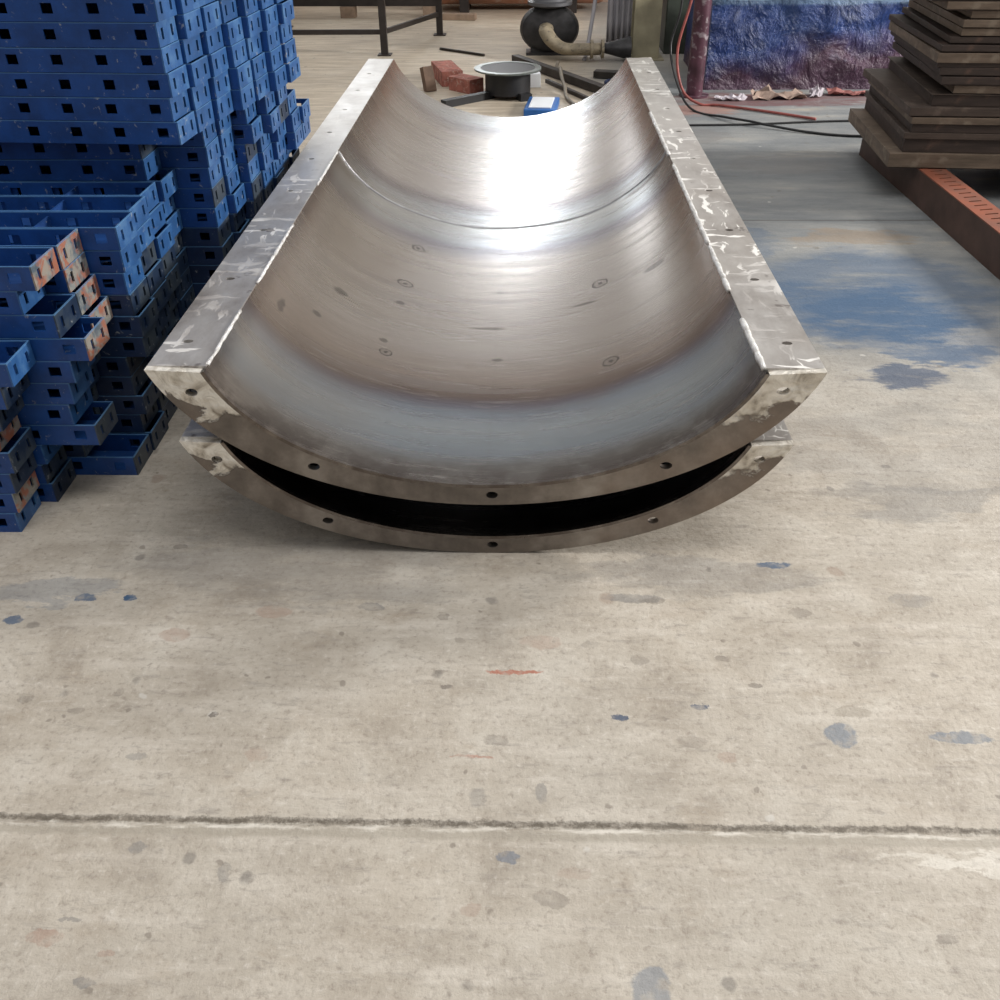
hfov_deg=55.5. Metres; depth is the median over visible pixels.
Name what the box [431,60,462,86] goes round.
block
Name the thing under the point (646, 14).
column
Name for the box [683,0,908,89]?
tarpaulin cover
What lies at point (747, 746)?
floor
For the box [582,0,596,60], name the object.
hose
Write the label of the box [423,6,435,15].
wood block
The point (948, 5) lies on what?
shuttering form
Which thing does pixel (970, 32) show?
shuttering form
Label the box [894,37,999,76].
shuttering form
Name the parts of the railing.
rail, post, foot plate, rail, post, foot plate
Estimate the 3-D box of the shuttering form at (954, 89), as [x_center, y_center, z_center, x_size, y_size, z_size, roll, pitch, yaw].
[2.882,-2.303,5.099,1.150,0.040,1.000,3,35,5]
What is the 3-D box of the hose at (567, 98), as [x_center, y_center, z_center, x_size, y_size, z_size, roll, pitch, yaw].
[0.506,-3.242,7.359,0.132,0.105,1.451,-4,35,-5]
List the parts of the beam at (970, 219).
plate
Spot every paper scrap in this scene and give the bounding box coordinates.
[714,93,746,100]
[751,84,806,99]
[809,85,824,96]
[826,87,864,95]
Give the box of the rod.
[439,47,484,55]
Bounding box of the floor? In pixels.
[0,2,999,999]
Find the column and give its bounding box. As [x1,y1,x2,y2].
[631,0,663,60]
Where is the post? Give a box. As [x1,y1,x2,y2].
[679,0,711,98]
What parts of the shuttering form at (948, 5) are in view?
frame rail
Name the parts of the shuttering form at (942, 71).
frame rail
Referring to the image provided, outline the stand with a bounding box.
[441,61,540,106]
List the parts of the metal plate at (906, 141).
frame rail, frame rail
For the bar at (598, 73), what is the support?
on the floor
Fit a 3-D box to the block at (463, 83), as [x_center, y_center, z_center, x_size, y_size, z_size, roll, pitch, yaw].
[-0.261,-3.203,7.311,0.234,0.100,0.150,29,45,35]
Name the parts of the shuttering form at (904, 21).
frame rail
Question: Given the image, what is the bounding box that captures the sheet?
[606,0,632,41]
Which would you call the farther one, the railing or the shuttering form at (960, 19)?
the railing
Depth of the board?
10.16 m
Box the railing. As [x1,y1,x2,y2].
[292,0,445,55]
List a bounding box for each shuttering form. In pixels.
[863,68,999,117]
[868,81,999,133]
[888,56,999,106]
[889,14,999,52]
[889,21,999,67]
[892,41,999,85]
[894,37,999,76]
[902,7,999,43]
[908,0,999,36]
[913,0,999,27]
[929,0,999,10]
[931,0,999,0]
[943,85,999,93]
[958,11,999,18]
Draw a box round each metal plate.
[848,108,999,169]
[864,90,999,153]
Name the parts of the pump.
plate, volute casing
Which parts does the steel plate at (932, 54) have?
frame rail, frame rail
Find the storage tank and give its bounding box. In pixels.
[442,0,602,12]
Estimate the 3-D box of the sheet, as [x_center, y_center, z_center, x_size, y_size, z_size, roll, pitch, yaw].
[1.117,-4.936,8.449,0.264,1.600,0.084,0,35,1]
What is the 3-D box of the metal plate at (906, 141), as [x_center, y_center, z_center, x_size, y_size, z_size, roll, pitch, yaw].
[2.698,-2.090,5.240,1.150,0.099,1.000,3,35,6]
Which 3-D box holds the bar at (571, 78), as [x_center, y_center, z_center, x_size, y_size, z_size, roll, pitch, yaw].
[0.465,-3.445,7.675,0.070,0.060,1.485,-16,38,-21]
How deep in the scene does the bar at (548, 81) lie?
7.24 m
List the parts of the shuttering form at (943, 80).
frame rail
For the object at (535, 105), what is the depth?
6.67 m
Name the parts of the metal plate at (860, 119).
frame rail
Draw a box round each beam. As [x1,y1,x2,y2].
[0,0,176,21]
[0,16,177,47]
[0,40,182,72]
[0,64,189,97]
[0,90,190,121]
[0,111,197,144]
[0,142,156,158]
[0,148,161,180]
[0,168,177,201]
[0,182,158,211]
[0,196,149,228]
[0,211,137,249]
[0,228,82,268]
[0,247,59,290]
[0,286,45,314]
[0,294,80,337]
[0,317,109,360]
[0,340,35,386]
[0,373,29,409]
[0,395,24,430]
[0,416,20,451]
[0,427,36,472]
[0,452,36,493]
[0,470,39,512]
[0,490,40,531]
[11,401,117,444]
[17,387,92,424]
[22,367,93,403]
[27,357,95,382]
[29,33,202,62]
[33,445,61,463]
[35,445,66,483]
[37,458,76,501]
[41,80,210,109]
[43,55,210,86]
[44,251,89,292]
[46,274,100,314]
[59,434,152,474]
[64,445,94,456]
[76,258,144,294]
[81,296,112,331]
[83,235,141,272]
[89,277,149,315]
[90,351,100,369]
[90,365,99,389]
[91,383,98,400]
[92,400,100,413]
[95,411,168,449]
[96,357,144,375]
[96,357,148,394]
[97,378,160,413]
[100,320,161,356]
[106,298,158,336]
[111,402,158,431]
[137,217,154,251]
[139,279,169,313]
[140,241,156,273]
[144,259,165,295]
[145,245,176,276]
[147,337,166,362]
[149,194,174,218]
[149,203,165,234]
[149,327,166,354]
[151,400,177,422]
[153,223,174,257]
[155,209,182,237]
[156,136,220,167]
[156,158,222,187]
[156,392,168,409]
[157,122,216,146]
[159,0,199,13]
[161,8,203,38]
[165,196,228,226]
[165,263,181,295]
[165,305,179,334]
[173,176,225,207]
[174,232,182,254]
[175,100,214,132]
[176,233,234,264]
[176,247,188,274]
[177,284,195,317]
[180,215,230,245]
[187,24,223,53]
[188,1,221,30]
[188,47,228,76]
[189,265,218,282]
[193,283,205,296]
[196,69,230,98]
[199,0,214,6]
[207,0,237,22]
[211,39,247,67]
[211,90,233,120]
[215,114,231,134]
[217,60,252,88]
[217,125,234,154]
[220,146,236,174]
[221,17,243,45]
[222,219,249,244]
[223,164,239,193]
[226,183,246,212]
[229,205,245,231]
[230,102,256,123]
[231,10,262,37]
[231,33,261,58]
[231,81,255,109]
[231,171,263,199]
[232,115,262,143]
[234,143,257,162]
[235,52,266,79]
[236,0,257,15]
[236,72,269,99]
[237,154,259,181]
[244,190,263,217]
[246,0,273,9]
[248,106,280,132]
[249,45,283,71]
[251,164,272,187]
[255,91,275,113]
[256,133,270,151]
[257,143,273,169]
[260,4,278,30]
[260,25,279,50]
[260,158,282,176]
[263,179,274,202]
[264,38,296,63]
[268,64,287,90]
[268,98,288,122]
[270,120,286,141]
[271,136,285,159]
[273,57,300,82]
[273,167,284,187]
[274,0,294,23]
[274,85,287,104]
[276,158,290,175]
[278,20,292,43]
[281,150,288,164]
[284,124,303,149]
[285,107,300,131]
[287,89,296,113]
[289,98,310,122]
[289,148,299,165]
[293,0,434,5]
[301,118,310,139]
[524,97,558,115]
[859,138,999,279]
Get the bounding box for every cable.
[670,0,861,136]
[689,120,848,125]
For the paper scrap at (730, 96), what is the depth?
6.98 m
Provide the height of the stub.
0.182 m
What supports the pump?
on the floor
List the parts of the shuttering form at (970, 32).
frame rail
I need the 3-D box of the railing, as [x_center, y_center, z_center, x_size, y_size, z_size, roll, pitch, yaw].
[-1.425,-4.917,8.912,1.757,1.100,1.670,0,35,1]
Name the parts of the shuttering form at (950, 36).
frame rail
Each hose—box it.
[555,60,575,104]
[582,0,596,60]
[676,0,815,119]
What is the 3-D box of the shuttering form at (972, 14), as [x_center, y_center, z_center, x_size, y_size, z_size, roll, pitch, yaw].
[2.883,-2.572,4.898,1.150,0.038,1.000,3,35,6]
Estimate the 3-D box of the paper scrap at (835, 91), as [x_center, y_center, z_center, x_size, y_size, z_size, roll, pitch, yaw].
[2.620,-3.053,7.092,0.360,0.048,0.128,0,35,1]
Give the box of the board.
[442,12,476,20]
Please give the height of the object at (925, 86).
0.060 m
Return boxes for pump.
[520,0,631,58]
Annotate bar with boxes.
[512,54,604,92]
[545,79,588,99]
[593,69,617,78]
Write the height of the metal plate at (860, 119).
0.076 m
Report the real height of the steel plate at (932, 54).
0.066 m
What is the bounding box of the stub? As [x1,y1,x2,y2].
[420,66,436,91]
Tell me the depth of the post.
6.91 m
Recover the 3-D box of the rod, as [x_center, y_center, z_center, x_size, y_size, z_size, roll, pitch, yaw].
[-0.347,-4.067,8.619,0.534,0.020,0.020,25,42,32]
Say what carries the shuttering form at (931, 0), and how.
on the shuttering form at (948, 5)
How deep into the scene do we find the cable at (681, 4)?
6.48 m
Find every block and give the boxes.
[340,6,356,17]
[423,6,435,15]
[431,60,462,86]
[449,73,483,93]
[530,72,540,87]
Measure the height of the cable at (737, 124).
0.013 m
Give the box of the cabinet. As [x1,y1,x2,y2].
[659,0,688,53]
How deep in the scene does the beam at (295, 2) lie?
10.28 m
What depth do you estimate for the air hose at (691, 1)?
6.73 m

